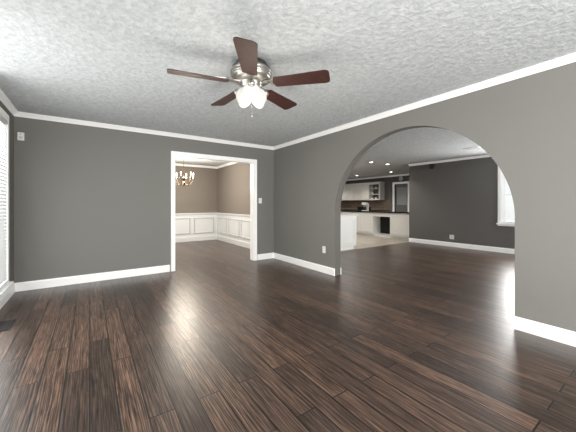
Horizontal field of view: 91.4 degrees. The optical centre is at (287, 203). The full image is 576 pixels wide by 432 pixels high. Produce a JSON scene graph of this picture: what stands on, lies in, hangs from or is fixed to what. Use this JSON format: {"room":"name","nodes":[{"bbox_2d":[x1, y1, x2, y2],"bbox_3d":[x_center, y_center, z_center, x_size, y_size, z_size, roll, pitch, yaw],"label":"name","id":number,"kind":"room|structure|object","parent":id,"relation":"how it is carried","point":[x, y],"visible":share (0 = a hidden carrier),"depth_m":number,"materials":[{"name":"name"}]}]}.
{"room":"empty living room","nodes":[
{"label":"empty living room","id":0,"kind":"room"},
{"bbox_2d":[0,101,13,280],"bbox_3d":[-1.368,-0.030,0.369,0.130,2.440,8.580,0,0,-35],"label":"wall","id":1,"kind":"structure","parent":0,"point":[11,192],"depth_m":3.69,"materials":[{"name":"grey paint"}]},
{"bbox_2d":[0,107,13,297],"bbox_3d":[-2.473,-0.030,1.988,0.190,2.130,3.670,0,0,-35],"label":"window","id":2,"kind":"structure","parent":1,"relation":"in","point":[8,284],"depth_m":3.44,"materials":[{"name":"white paint"}]},
{"bbox_2d":[0,114,7,288],"bbox_3d":[-2.437,-0.031,2.013,0.054,1.964,3.462,0,0,-35],"label":"window blinds","id":3,"kind":"object","parent":2,"relation":"attached to","point":[3,250],"visible":1,"depth_m":3.30,"materials":[{"name":"white plastic"}]},
{"bbox_2d":[0,283,15,308],"bbox_3d":[-1.271,1.130,0.358,0.016,0.120,8.450,0,0,-35],"label":"baseboard","id":4,"kind":"structure","parent":1,"relation":"attached to","point":[7,295],"depth_m":3.44,"materials":[{"name":"white paint"}]},
{"bbox_2d":[0,89,18,116],"bbox_3d":[-1.257,-1.220,0.368,0.050,0.060,8.450,0,0,-35],"label":"crown molding","id":5,"kind":"structure","parent":1,"relation":"attached to","point":[3,98],"depth_m":3.44,"materials":[{"name":"white paint"}]},
{"bbox_2d":[14,116,273,282],"bbox_3d":[-1.977,-0.030,5.110,4.600,2.440,0.130,0,0,-35],"label":"wall","id":6,"kind":"structure","parent":0,"point":[90,200],"depth_m":4.35,"materials":[{"name":"grey paint"}]},
{"bbox_2d":[17,132,23,140],"bbox_3d":[-3.646,-0.925,3.833,0.070,0.110,0.032,0,0,-35],"label":"door chime","id":7,"kind":"object","parent":6,"relation":"attached to","point":[20,135],"visible":1,"depth_m":3.82,"materials":[{"name":"white plastic"}]},
{"bbox_2d":[16,265,169,291],"bbox_3d":[-2.883,1.130,4.381,1.960,0.120,0.016,0,0,-35],"label":"baseboard","id":8,"kind":"structure","parent":6,"relation":"attached to","point":[54,282],"depth_m":4.27,"materials":[{"name":"white paint"}]},
{"bbox_2d":[19,112,272,149],"bbox_3d":[-2.007,-1.220,4.979,4.020,0.060,0.050,0,0,-35],"label":"crown molding","id":9,"kind":"structure","parent":6,"relation":"attached to","point":[21,114],"depth_m":4.59,"materials":[{"name":"white paint"}]},
{"bbox_2d":[171,151,256,271],"bbox_3d":[-1.407,0.128,5.512,1.715,2.125,0.187,0,0,-35],"label":"door frame","id":10,"kind":"structure","parent":6,"relation":"attached to","point":[253,208],"depth_m":5.65,"materials":[{"name":"white paint"}]},
{"bbox_2d":[257,253,272,259],"bbox_3d":[-0.487,1.130,6.072,0.395,0.120,0.016,0,0,-35],"label":"baseboard","id":11,"kind":"structure","parent":6,"relation":"attached to","point":[267,255],"depth_m":6.05,"materials":[{"name":"white paint"}]},
{"bbox_2d":[175,166,216,212],"bbox_3d":[-3.722,-0.030,8.590,3.180,2.440,0.130,0,0,-35],"label":"wall","id":12,"kind":"structure","parent":0,"point":[198,196],"depth_m":9.06,"materials":[{"name":"beige paint"}]},
{"bbox_2d":[175,213,215,242],"bbox_3d":[-3.677,0.740,8.518,3.090,0.900,0.040,0,0,-35],"label":"wainscoting","id":13,"kind":"structure","parent":12,"relation":"attached to","point":[189,227],"depth_m":9.01,"materials":[{"name":"white wood"}]},
{"bbox_2d":[175,163,215,168],"bbox_3d":[-3.687,-1.220,8.505,3.060,0.060,0.050,0,0,-35],"label":"crown molding","id":14,"kind":"structure","parent":12,"relation":"attached to","point":[176,164],"depth_m":9.00,"materials":[{"name":"white paint"}]},
{"bbox_2d":[217,163,249,214],"bbox_3d":[-1.298,-0.030,8.024,0.130,2.440,3.850,0,0,-35],"label":"wall","id":15,"kind":"structure","parent":0,"point":[225,189],"depth_m":8.32,"materials":[{"name":"beige paint"}]},
{"bbox_2d":[216,162,235,168],"bbox_3d":[-1.334,-1.220,7.919,0.050,0.060,3.720,0,0,-35],"label":"crown molding","id":16,"kind":"structure","parent":15,"relation":"attached to","point":[216,167],"depth_m":8.79,"materials":[{"name":"white paint"}]},
{"bbox_2d":[216,213,249,248],"bbox_3d":[-1.359,0.740,7.963,0.040,0.900,3.620,0,0,-35],"label":"wainscoting","id":17,"kind":"structure","parent":15,"relation":"attached to","point":[234,229],"depth_m":8.30,"materials":[{"name":"white wood"}]},
{"bbox_2d":[0,240,575,431],"bbox_3d":[1.691,1.240,6.302,11.970,0.100,15.050,0,0,-35],"label":"floor","id":18,"kind":"structure","parent":0,"point":[213,336],"depth_m":2.27,"materials":[{"name":"brown wood"}]},
{"bbox_2d":[0,319,15,331],"bbox_3d":[-2.763,1.186,2.738,0.120,0.008,0.300,0,0,-35],"label":"floor vent","id":19,"kind":"object","parent":18,"relation":"in","point":[6,325],"visible":1,"depth_m":2.76,"materials":[{"name":"grey metal"}]},
{"bbox_2d":[0,0,575,179],"bbox_3d":[1.691,-1.300,6.302,11.970,0.100,15.050,0,0,-35],"label":"ceiling","id":20,"kind":"structure","parent":0,"point":[106,61],"depth_m":2.40,"materials":[{"name":"white paint"}]},
{"bbox_2d":[175,172,193,185],"bbox_3d":[-2.610,-0.845,7.031,0.552,0.810,0.487,0,0,-35],"label":"chandelier","id":21,"kind":"object","parent":20,"relation":"hanging from","point":[183,183],"visible":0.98,"depth_m":7.01,"materials":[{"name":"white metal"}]},
{"bbox_2d":[167,37,329,116],"bbox_3d":[-0.355,-1.051,2.511,1.336,0.529,1.306,0,0,-35],"label":"ceiling fan","id":22,"kind":"object","parent":20,"relation":"hanging from","point":[251,73],"visible":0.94,"depth_m":2.37,"materials":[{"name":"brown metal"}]},
{"bbox_2d":[463,146,480,149],"bbox_3d":[4.114,-1.242,6.268,0.250,0.014,0.300,0,0,-35],"label":"ceiling vent","id":23,"kind":"object","parent":20,"relation":"in","point":[476,147],"visible":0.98,"depth_m":6.25,"materials":[{"name":"white plastic"}]},
{"bbox_2d":[341,234,408,250],"bbox_3d":[1.141,1.188,10.901,7.169,0.004,6.500,0,0,-35],"label":"floor","id":24,"kind":"structure","parent":0,"point":[364,241],"depth_m":8.89,"materials":[{"name":"beige tile"}]},
{"bbox_2d":[341,214,356,249],"bbox_3d":[1.208,0.748,7.351,1.088,0.876,0.618,0,0,-35],"label":"base cabinet","id":25,"kind":"object","parent":24,"relation":"on","point":[348,231],"depth_m":7.23,"materials":[{"name":"white wood"}]},
{"bbox_2d":[341,214,352,217],"bbox_3d":[0.781,0.290,7.061,2.145,0.040,0.660,0,0,-35],"label":"countertop","id":26,"kind":"structure","parent":25,"relation":"on","point":[342,215],"depth_m":7.23,"materials":[{"name":"white stone"}]},
{"bbox_2d":[341,210,360,233],"bbox_3d":[2.730,0.748,11.346,0.638,0.876,1.005,0,0,-35],"label":"base cabinet","id":27,"kind":"object","parent":24,"relation":"on","point":[358,218],"depth_m":10.87,"materials":[{"name":"white wood"}]},
{"bbox_2d":[341,207,389,210],"bbox_3d":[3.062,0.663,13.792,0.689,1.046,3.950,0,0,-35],"label":"countertop","id":28,"kind":"structure","parent":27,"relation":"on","point":[359,208],"depth_m":13.55,"materials":[{"name":"black stone"}]},
{"bbox_2d":[361,214,384,236],"bbox_3d":[3.186,0.748,10.700,0.638,0.876,0.575,0,0,-35],"label":"base cabinet","id":29,"kind":"object","parent":24,"relation":"on","point":[371,224],"depth_m":10.44,"materials":[{"name":"white wood"}]},
{"bbox_2d":[353,210,408,213],"bbox_3d":[3.340,0.290,10.488,0.690,0.040,3.170,0,0,-35],"label":"countertop","id":30,"kind":"structure","parent":29,"relation":"on","point":[354,211],"depth_m":10.12,"materials":[{"name":"stone"}]},
{"bbox_2d":[362,202,368,210],"bbox_3d":[3.027,0.104,11.008,0.182,0.330,0.200,0,0,-35],"label":"coffee maker","id":31,"kind":"object","parent":30,"relation":"on","point":[366,206],"visible":0.98,"depth_m":10.97,"materials":[{"name":"white plastic"}]},
{"bbox_2d":[389,214,408,239],"bbox_3d":[4.008,0.748,9.535,0.638,0.876,0.838,0,0,-35],"label":"base cabinet","id":32,"kind":"object","parent":24,"relation":"on","point":[391,224],"depth_m":9.39,"materials":[{"name":"white wood"}]},
{"bbox_2d":[346,175,408,210],"bbox_3d":[4.160,-0.030,12.969,0.150,2.440,6.600,0,0,-35],"label":"wall","id":33,"kind":"structure","parent":0,"point":[388,181],"depth_m":12.42,"materials":[{"name":"grey"}]},
{"bbox_2d":[341,187,344,200],"bbox_3d":[2.900,-0.585,14.320,0.346,0.810,0.590,0,0,-35],"label":"upper cabinet","id":34,"kind":"object","parent":33,"relation":"attached to","point":[343,195],"depth_m":14.18,"materials":[{"name":"white wood"}]},
{"bbox_2d":[345,184,352,200],"bbox_3d":[3.165,-0.585,13.944,0.346,0.810,0.590,0,0,-35],"label":"upper cabinet","id":35,"kind":"object","parent":33,"relation":"attached to","point":[348,187],"depth_m":13.88,"materials":[{"name":"white wood"}]},
{"bbox_2d":[353,183,356,199],"bbox_3d":[3.430,-0.585,13.568,0.346,0.810,0.590,0,0,-35],"label":"upper cabinet","id":36,"kind":"object","parent":33,"relation":"attached to","point":[355,184],"depth_m":13.55,"materials":[{"name":"white wood"}]},
{"bbox_2d":[357,182,372,199],"bbox_3d":[3.690,-0.585,13.201,0.346,0.810,0.570,0,0,-35],"label":"upper cabinet","id":37,"kind":"object","parent":33,"relation":"attached to","point":[367,191],"depth_m":13.05,"materials":[{"name":"white wood"}]},
{"bbox_2d":[341,200,388,209],"bbox_3d":[3.335,0.045,13.997,0.011,0.448,3.930,0,0,-35],"label":"backsplash","id":38,"kind":"structure","parent":33,"relation":"attached to","point":[373,204],"depth_m":13.26,"materials":[{"name":"tile"}]},
{"bbox_2d":[347,174,408,180],"bbox_3d":[4.035,-1.220,12.973,0.050,0.060,6.450,0,0,-35],"label":"crown molding","id":39,"kind":"structure","parent":33,"relation":"attached to","point":[400,174],"depth_m":12.76,"materials":[{"name":"white paint"}]},
{"bbox_2d":[393,181,408,211],"bbox_3d":[4.793,0.125,11.923,0.020,2.130,0.800,0,0,-35],"label":"door frame","id":40,"kind":"structure","parent":33,"relation":"attached to","point":[406,182],"depth_m":12.14,"materials":[{"name":"white paint"}]},
{"bbox_2d":[395,184,407,211],"bbox_3d":[4.864,0.168,11.973,0.048,2.036,0.620,0,0,-35],"label":"pantry door","id":41,"kind":"structure","parent":33,"relation":"in","point":[401,197],"depth_m":11.97,"materials":[{"name":"grey"}]},
{"bbox_2d":[274,62,575,331],"bbox_3d":[2.175,-0.030,2.789,0.130,2.440,8.450,0,0,-35],"label":"wall","id":42,"kind":"structure","parent":0,"point":[521,132],"depth_m":2.68,"materials":[{"name":"grey paint"}]},
{"bbox_2d":[273,253,334,275],"bbox_3d":[0.226,1.130,5.425,0.016,0.120,1.894,0,0,-35],"label":"baseboard","id":43,"kind":"structure","parent":42,"relation":"attached to","point":[328,270],"depth_m":5.24,"materials":[{"name":"white paint"}]},
{"bbox_2d":[273,52,575,149],"bbox_3d":[2.102,-1.220,2.737,0.050,0.060,8.450,0,0,-35],"label":"crown molding","id":44,"kind":"structure","parent":42,"relation":"attached to","point":[511,76],"depth_m":3.08,"materials":[{"name":"white paint"}]},
{"bbox_2d":[514,316,575,346],"bbox_3d":[3.357,1.130,0.987,0.016,0.120,4.145,0,0,-35],"label":"baseboard","id":45,"kind":"structure","parent":42,"relation":"attached to","point":[560,335],"depth_m":2.49,"materials":[{"name":"white paint"}]},
{"bbox_2d":[409,157,514,248],"bbox_3d":[6.269,-0.030,5.555,0.150,2.440,8.250,0,0,-35],"label":"wall","id":46,"kind":"structure","parent":0,"point":[458,200],"depth_m":7.69,"materials":[{"name":"grey paint"}]},
{"bbox_2d":[408,154,490,165],"bbox_3d":[6.188,-1.220,5.497,0.050,0.060,8.250,0,0,-35],"label":"crown molding","id":47,"kind":"structure","parent":46,"relation":"attached to","point":[458,159],"depth_m":7.81,"materials":[{"name":"white paint"}]},
{"bbox_2d":[409,238,514,253],"bbox_3d":[6.197,1.130,5.513,0.016,0.120,8.266,0,0,-35],"label":"baseboard","id":48,"kind":"structure","parent":46,"relation":"attached to","point":[480,247],"depth_m":7.53,"materials":[{"name":"white paint"}]},
{"bbox_2d":[496,167,514,226],"bbox_3d":[5.706,-0.220,6.301,0.210,1.510,1.690,0,0,-35],"label":"window","id":49,"kind":"structure","parent":46,"relation":"in","point":[500,208],"depth_m":6.89,"materials":[{"name":"white paint"}]},
{"bbox_2d":[502,173,514,222],"bbox_3d":[5.662,-0.221,6.270,0.054,1.344,1.482,0,0,-35],"label":"window blinds","id":50,"kind":"object","parent":49,"relation":"attached to","point":[511,211],"visible":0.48,"depth_m":6.80,"materials":[{"name":"white plastic"}]}
]}

